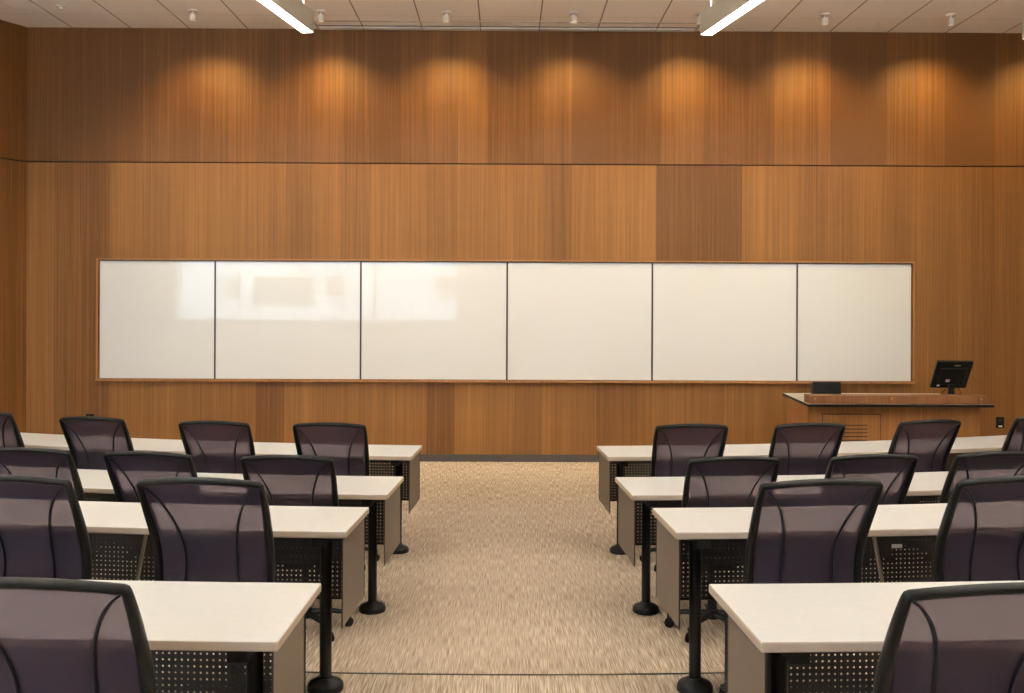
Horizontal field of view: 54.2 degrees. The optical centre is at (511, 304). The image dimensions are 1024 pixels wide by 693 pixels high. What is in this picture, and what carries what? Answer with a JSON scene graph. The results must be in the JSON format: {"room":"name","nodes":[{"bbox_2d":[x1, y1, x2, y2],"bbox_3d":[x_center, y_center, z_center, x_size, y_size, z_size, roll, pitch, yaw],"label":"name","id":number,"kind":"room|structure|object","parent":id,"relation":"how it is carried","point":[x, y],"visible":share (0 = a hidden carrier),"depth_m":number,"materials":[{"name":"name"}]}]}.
{"room":"lecture classroom","nodes":[
{"label":"lecture classroom","id":0,"kind":"room"},
{"bbox_2d":[0,20,27,432],"bbox_3d":[-9.839,-0.771,3.761,0.020,4.935,17.793,0,0,28],"label":"wall","id":1,"kind":"structure","parent":0,"point":[13,37],"depth_m":11.44,"materials":[{"name":"brown wood"}]},
{"bbox_2d":[0,0,1023,32],"bbox_3d":[-0.215,-3.258,3.864,28.115,0.120,15.730,0,0,0],"label":"ceiling","id":2,"kind":"structure","parent":0,"point":[925,16],"depth_m":10.97,"materials":[{"name":"tile"}]},
{"bbox_2d":[56,5,64,9],"bbox_3d":[-4.851,-3.197,10.751,0.090,0.039,0.090,0,0,0],"label":"sprinkler","id":3,"kind":"object","parent":2,"relation":"attached to","point":[61,7],"visible":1,"depth_m":10.73,"materials":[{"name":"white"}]},
{"bbox_2d":[188,9,197,21],"bbox_3d":[-3.471,-3.151,10.880,0.104,0.119,0.104,0,0,0],"label":"ceiling spotlight","id":4,"kind":"object","parent":2,"relation":"attached to","point":[192,17],"visible":1,"depth_m":10.85,"materials":[{"name":"white metal"}]},
{"bbox_2d":[257,0,313,32],"bbox_3d":[-2.409,-2.697,3.344,0.102,1.019,9.500,0,0,9],"label":"pendant light","id":5,"kind":"object","parent":2,"relation":"hanging from","point":[296,13],"visible":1,"depth_m":7.66,"materials":[{"name":"beige metal"}]},
{"bbox_2d":[316,9,325,21],"bbox_3d":[-2.082,-3.145,10.888,0.104,0.119,0.104,0,0,0],"label":"ceiling spotlight","id":6,"kind":"object","parent":2,"relation":"attached to","point":[320,17],"visible":1,"depth_m":10.86,"materials":[{"name":"white metal"}]},
{"bbox_2d":[441,10,450,22],"bbox_3d":[-0.717,-3.139,10.896,0.104,0.119,0.104,0,0,0],"label":"ceiling spotlight","id":7,"kind":"object","parent":2,"relation":"attached to","point":[446,18],"visible":1,"depth_m":10.87,"materials":[{"name":"white metal"}]},
{"bbox_2d":[314,20,699,31],"bbox_3d":[-0.055,-3.186,11.445,4.400,0.021,0.350,0,0,0],"label":"ceiling vent","id":8,"kind":"object","parent":2,"relation":"in","point":[319,27],"visible":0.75,"depth_m":11.49,"materials":[{"name":"beige metal"}]},
{"bbox_2d":[569,11,578,23],"bbox_3d":[0.673,-3.134,10.904,0.104,0.119,0.104,0,0,0],"label":"ceiling spotlight","id":9,"kind":"object","parent":2,"relation":"attached to","point":[573,19],"visible":1,"depth_m":10.88,"materials":[{"name":"white metal"}]},
{"bbox_2d":[695,12,701,24],"bbox_3d":[2.048,-3.128,10.912,0.104,0.119,0.104,0,0,0],"label":"ceiling spotlight","id":10,"kind":"object","parent":2,"relation":"attached to","point":[696,13],"visible":0.56,"depth_m":10.89,"materials":[{"name":"white metal"}]},
{"bbox_2d":[700,0,764,35],"bbox_3d":[2.509,-2.676,3.394,0.101,1.019,9.500,0,0,-11],"label":"pendant light","id":11,"kind":"object","parent":2,"relation":"hanging from","point":[721,13],"visible":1,"depth_m":7.64,"materials":[{"name":"beige metal"}]},
{"bbox_2d":[820,12,829,24],"bbox_3d":[3.418,-3.122,10.920,0.104,0.119,0.104,0,0,0],"label":"ceiling spotlight","id":12,"kind":"object","parent":2,"relation":"attached to","point":[824,15],"visible":1,"depth_m":10.89,"materials":[{"name":"white metal"}]},
{"bbox_2d":[946,13,955,25],"bbox_3d":[4.798,-3.116,10.929,0.104,0.119,0.104,0,0,0],"label":"ceiling spotlight","id":13,"kind":"object","parent":2,"relation":"attached to","point":[951,21],"visible":1,"depth_m":10.91,"materials":[{"name":"white metal"}]},
{"bbox_2d":[1022,18,1023,39],"bbox_3d":[5.463,-2.664,3.567,0.102,1.019,9.500,0,0,-15],"label":"pendant light","id":14,"kind":"object","parent":2,"relation":"hanging from","point":[1022,18],"visible":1,"depth_m":8.13,"materials":[{"name":"beige metal"}]},
{"bbox_2d":[156,671,872,692],"bbox_3d":[0.468,1.760,1.722,18.612,0.130,11.439,0,0,0],"label":"floor","id":15,"kind":"structure","parent":0,"point":[353,683],"depth_m":4.48,"materials":[{"name":"carpet"}]},
{"bbox_2d":[0,474,91,579],"bbox_3d":[-1.890,1.164,4.106,0.517,1.042,0.675,0,0,8],"label":"office chair","id":16,"kind":"object","parent":15,"relation":"on","point":[44,532],"visible":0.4,"depth_m":3.90,"materials":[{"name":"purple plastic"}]},
{"bbox_2d":[0,577,155,692],"bbox_3d":[-1.142,1.167,2.692,0.517,1.042,0.675,0,0,5],"label":"office chair","id":17,"kind":"object","parent":15,"relation":"on","point":[57,635],"visible":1,"depth_m":2.45,"materials":[{"name":"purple fabric"}]},
{"bbox_2d":[90,580,320,692],"bbox_3d":[-1.822,1.317,3.196,2.358,0.737,0.626,0,0,4],"label":"desk","id":18,"kind":"object","parent":15,"relation":"on","point":[244,621],"visible":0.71,"depth_m":3.15,"materials":[{"name":"beige laminate"}]},
{"bbox_2d":[136,477,274,692],"bbox_3d":[-1.167,1.167,4.072,0.517,1.042,0.675,0,0,5],"label":"office chair","id":19,"kind":"object","parent":15,"relation":"on","point":[201,529],"visible":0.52,"depth_m":3.86,"materials":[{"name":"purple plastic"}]},
{"bbox_2d":[79,501,368,692],"bbox_3d":[-2.235,1.315,4.638,3.159,0.737,0.590,0,0,8],"label":"desk","id":20,"kind":"object","parent":15,"relation":"on","point":[324,526],"visible":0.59,"depth_m":4.53,"materials":[{"name":"beige laminate"}]},
{"bbox_2d":[306,671,724,674],"bbox_3d":[0.467,1.707,5.283,13.655,0.036,1.410,0,0,-2],"label":"trim","id":21,"kind":"structure","parent":15,"relation":"attached to","point":[306,671],"depth_m":4.58,"materials":[{"name":"brown"}]},
{"bbox_2d":[652,503,947,692],"bbox_3d":[2.220,1.334,4.665,3.159,0.737,0.590,0,0,-9],"label":"desk","id":22,"kind":"object","parent":15,"relation":"on","point":[699,528],"visible":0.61,"depth_m":4.57,"materials":[{"name":"beige laminate"}]},
{"bbox_2d":[718,478,882,692],"bbox_3d":[1.143,1.176,4.094,0.517,1.042,0.675,0,0,-8],"label":"office chair","id":23,"kind":"object","parent":15,"relation":"on","point":[805,530],"visible":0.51,"depth_m":3.89,"materials":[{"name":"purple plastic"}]},
{"bbox_2d":[709,581,1023,692],"bbox_3d":[1.842,1.332,3.219,2.323,0.737,0.626,0,0,-4],"label":"desk","id":24,"kind":"object","parent":15,"relation":"on","point":[771,629],"visible":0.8,"depth_m":3.16,"materials":[{"name":"beige laminate"}]},
{"bbox_2d":[873,582,1023,692],"bbox_3d":[1.137,1.176,2.679,0.517,1.042,0.675,0,0,-7],"label":"office chair","id":25,"kind":"object","parent":15,"relation":"on","point":[969,638],"visible":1,"depth_m":2.43,"materials":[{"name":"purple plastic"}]},
{"bbox_2d":[892,476,1023,582],"bbox_3d":[1.918,1.180,4.178,0.517,1.042,0.675,0,0,-9],"label":"office chair","id":26,"kind":"object","parent":15,"relation":"on","point":[980,536],"visible":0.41,"depth_m":3.97,"materials":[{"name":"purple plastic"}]},
{"bbox_2d":[92,462,938,673],"bbox_3d":[-0.236,1.922,3.814,27.715,0.200,15.630,0,0,0],"label":"floor","id":27,"kind":"structure","parent":0,"point":[508,567],"depth_m":6.38,"materials":[{"name":"carpet"}]},
{"bbox_2d":[0,412,24,447],"bbox_3d":[-3.802,1.286,7.570,0.517,1.042,0.675,0,0,14],"label":"office chair","id":28,"kind":"object","parent":27,"relation":"on","point":[10,436],"visible":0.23,"depth_m":7.30,"materials":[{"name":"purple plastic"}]},
{"bbox_2d":[0,447,118,551],"bbox_3d":[-2.597,1.291,5.721,0.517,1.042,0.675,0,0,9],"label":"office chair","id":29,"kind":"object","parent":27,"relation":"on","point":[40,462],"visible":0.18,"depth_m":5.44,"materials":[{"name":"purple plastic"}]},
{"bbox_2d":[59,416,133,559],"bbox_3d":[-2.870,1.290,7.218,0.517,1.042,0.675,0,0,11],"label":"office chair","id":30,"kind":"object","parent":27,"relation":"on","point":[88,438],"visible":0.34,"depth_m":6.98,"materials":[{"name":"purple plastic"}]},
{"bbox_2d":[103,451,197,562],"bbox_3d":[-1.911,1.294,5.606,0.517,1.042,0.675,0,0,8],"label":"office chair","id":31,"kind":"object","parent":27,"relation":"on","point":[125,469],"visible":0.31,"depth_m":5.34,"materials":[{"name":"fabric"}]},
{"bbox_2d":[178,420,255,473],"bbox_3d":[-1.980,1.293,7.006,0.517,1.042,0.675,0,0,7],"label":"office chair","id":32,"kind":"object","parent":27,"relation":"on","point":[213,446],"visible":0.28,"depth_m":6.77,"materials":[{"name":"fabric"}]},
{"bbox_2d":[20,432,421,553],"bbox_3d":[-2.892,1.442,7.840,4.536,0.737,0.752,0,0,13],"label":"desk","id":33,"kind":"object","parent":27,"relation":"on","point":[395,455],"visible":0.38,"depth_m":7.60,"materials":[{"name":"beige laminate"}]},
{"bbox_2d":[77,469,403,614],"bbox_3d":[-2.586,1.444,6.259,3.869,0.737,0.720,0,0,9],"label":"desk","id":34,"kind":"object","parent":27,"relation":"on","point":[368,491],"visible":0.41,"depth_m":5.96,"materials":[{"name":"beige laminate"}]},
{"bbox_2d":[240,455,353,641],"bbox_3d":[-1.161,1.297,5.502,0.517,1.042,0.675,0,0,5],"label":"office chair","id":35,"kind":"object","parent":27,"relation":"on","point":[288,480],"visible":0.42,"depth_m":5.25,"materials":[{"name":"fabric"}]},
{"bbox_2d":[292,422,379,571],"bbox_3d":[-1.202,1.296,6.931,0.517,1.042,0.675,0,0,5],"label":"office chair","id":36,"kind":"object","parent":27,"relation":"on","point":[346,444],"visible":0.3,"depth_m":6.69,"materials":[{"name":"fabric"}]},
{"bbox_2d":[640,424,727,572],"bbox_3d":[1.177,1.306,6.946,0.517,1.042,0.675,0,0,-5],"label":"office chair","id":37,"kind":"object","parent":27,"relation":"on","point":[674,445],"visible":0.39,"depth_m":6.71,"materials":[{"name":"fabric"}]},
{"bbox_2d":[664,456,779,642],"bbox_3d":[1.137,1.306,5.515,0.517,1.042,0.675,0,0,-6],"label":"office chair","id":38,"kind":"object","parent":27,"relation":"on","point":[726,481],"visible":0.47,"depth_m":5.27,"materials":[{"name":"fabric"}]},
{"bbox_2d":[615,471,948,615],"bbox_3d":[2.551,1.465,6.290,3.869,0.737,0.720,0,0,-10],"label":"desk","id":39,"kind":"object","parent":27,"relation":"on","point":[632,491],"visible":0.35,"depth_m":6.01,"materials":[{"name":"beige laminate"}]},
{"bbox_2d":[597,435,1006,554],"bbox_3d":[2.843,1.466,7.874,4.526,0.737,0.751,0,0,-14],"label":"desk","id":40,"kind":"object","parent":27,"relation":"on","point":[622,456],"visible":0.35,"depth_m":7.64,"materials":[{"name":"beige laminate"}]},
{"bbox_2d":[768,423,844,474],"bbox_3d":[1.975,1.310,7.029,0.517,1.042,0.675,0,0,-8],"label":"office chair","id":41,"kind":"object","parent":27,"relation":"on","point":[800,448],"visible":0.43,"depth_m":6.80,"materials":[{"name":"fabric"}]},
{"bbox_2d":[824,454,917,564],"bbox_3d":[1.897,1.310,5.619,0.517,1.042,0.675,0,0,-8],"label":"office chair","id":42,"kind":"object","parent":27,"relation":"on","point":[896,472],"visible":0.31,"depth_m":5.35,"materials":[{"name":"fabric"}]},
{"bbox_2d":[783,393,993,463],"bbox_3d":[3.896,1.377,10.663,1.870,0.925,1.280,0,0,0],"label":"lectern","id":43,"kind":"object","parent":27,"relation":"on","point":[864,416],"visible":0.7,"depth_m":10.18,"materials":[{"name":"brown wood"}]},
{"bbox_2d":[811,382,840,393],"bbox_3d":[3.270,0.895,10.415,0.286,0.199,0.150,0,0,3],"label":"control console","id":44,"kind":"object","parent":43,"relation":"on","point":[816,387],"visible":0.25,"depth_m":10.37,"materials":[{"name":"black plastic"}]},
{"bbox_2d":[783,393,993,407],"bbox_3d":[3.898,1.011,10.663,1.870,0.027,1.280,0,0,0],"label":"countertop","id":45,"kind":"structure","parent":43,"relation":"on","point":[798,397],"depth_m":10.03,"materials":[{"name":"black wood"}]},
{"bbox_2d":[930,360,973,393],"bbox_3d":[4.608,0.788,10.497,0.370,0.425,0.250,0,0,3],"label":"monitor","id":46,"kind":"object","parent":43,"relation":"on","point":[950,374],"visible":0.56,"depth_m":10.45,"materials":[{"name":"black plastic"}]},
{"bbox_2d":[887,419,961,561],"bbox_3d":[2.848,1.313,7.249,0.517,1.042,0.675,0,0,-14],"label":"office chair","id":47,"kind":"object","parent":27,"relation":"on","point":[931,441],"visible":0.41,"depth_m":7.02,"materials":[{"name":"fabric"}]},
{"bbox_2d":[904,451,1023,548],"bbox_3d":[2.588,1.312,5.731,0.517,1.042,0.675,0,0,-11],"label":"office chair","id":48,"kind":"object","parent":27,"relation":"on","point":[994,463],"visible":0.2,"depth_m":5.45,"materials":[{"name":"fabric"}]},
{"bbox_2d":[1001,417,1023,451],"bbox_3d":[3.796,1.317,7.562,0.517,1.042,0.675,0,0,-16],"label":"office chair","id":49,"kind":"object","parent":27,"relation":"on","point":[1014,441],"visible":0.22,"depth_m":7.29,"materials":[{"name":"fabric"}]},
{"bbox_2d":[26,27,1023,454],"bbox_3d":[0.853,-0.683,11.710,13.560,5.020,0.150,0,0,0],"label":"wall","id":50,"kind":"structure","parent":0,"point":[962,228],"depth_m":11.63,"materials":[{"name":"brown wood"}]},
{"bbox_2d":[100,260,213,378],"bbox_3d":[-4.114,0.164,11.590,1.322,1.374,0.028,0,0,0],"label":"board","id":51,"kind":"object","parent":50,"relation":"attached to","point":[157,316],"visible":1,"depth_m":11.58,"materials":[{"name":"white glass"}]},
{"bbox_2d":[216,260,359,378],"bbox_3d":[-2.599,0.170,11.599,1.667,1.374,0.028,0,0,0],"label":"board","id":52,"kind":"object","parent":50,"relation":"attached to","point":[276,319],"visible":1,"depth_m":11.60,"materials":[{"name":"white glass"}]},
{"bbox_2d":[361,261,505,379],"bbox_3d":[-0.907,0.177,11.609,1.678,1.374,0.028,0,0,0],"label":"board","id":53,"kind":"object","parent":50,"relation":"attached to","point":[446,320],"visible":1,"depth_m":11.60,"materials":[{"name":"white glass"}]},
{"bbox_2d":[95,258,914,383],"bbox_3d":[-0.066,0.188,11.604,9.493,1.420,0.049,0,0,0],"label":"frame","id":54,"kind":"object","parent":50,"relation":"attached to","point":[97,259],"visible":1,"depth_m":11.59,"materials":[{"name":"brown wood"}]},
{"bbox_2d":[370,454,648,461],"bbox_3d":[0.844,1.784,11.639,12.960,0.085,0.032,0,0,0],"label":"baseboard","id":55,"kind":"structure","parent":50,"relation":"attached to","point":[423,457],"depth_m":11.62,"materials":[{"name":"grey rubber"}]},
{"bbox_2d":[508,261,651,379],"bbox_3d":[0.786,0.184,11.619,1.667,1.374,0.028,0,0,0],"label":"board","id":56,"kind":"object","parent":50,"relation":"attached to","point":[567,320],"visible":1,"depth_m":11.62,"materials":[{"name":"white plastic"}]},
{"bbox_2d":[653,262,796,380],"bbox_3d":[2.472,0.191,11.629,1.666,1.374,0.028,0,0,0],"label":"board","id":57,"kind":"object","parent":50,"relation":"attached to","point":[714,321],"visible":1,"depth_m":11.62,"materials":[{"name":"white plastic"}]},
{"bbox_2d":[798,263,910,380],"bbox_3d":[3.984,0.198,11.638,1.317,1.374,0.028,0,0,0],"label":"board","id":58,"kind":"object","parent":50,"relation":"attached to","point":[854,319],"visible":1,"depth_m":11.63,"materials":[{"name":"white plastic"}]},
{"bbox_2d":[996,417,1003,427],"bbox_3d":[5.690,1.372,11.656,0.094,0.130,0.013,0,0,0],"label":"wall outlet","id":59,"kind":"object","parent":50,"relation":"attached to","point":[999,420],"visible":1,"depth_m":11.65,"materials":[{"name":"black plastic"}]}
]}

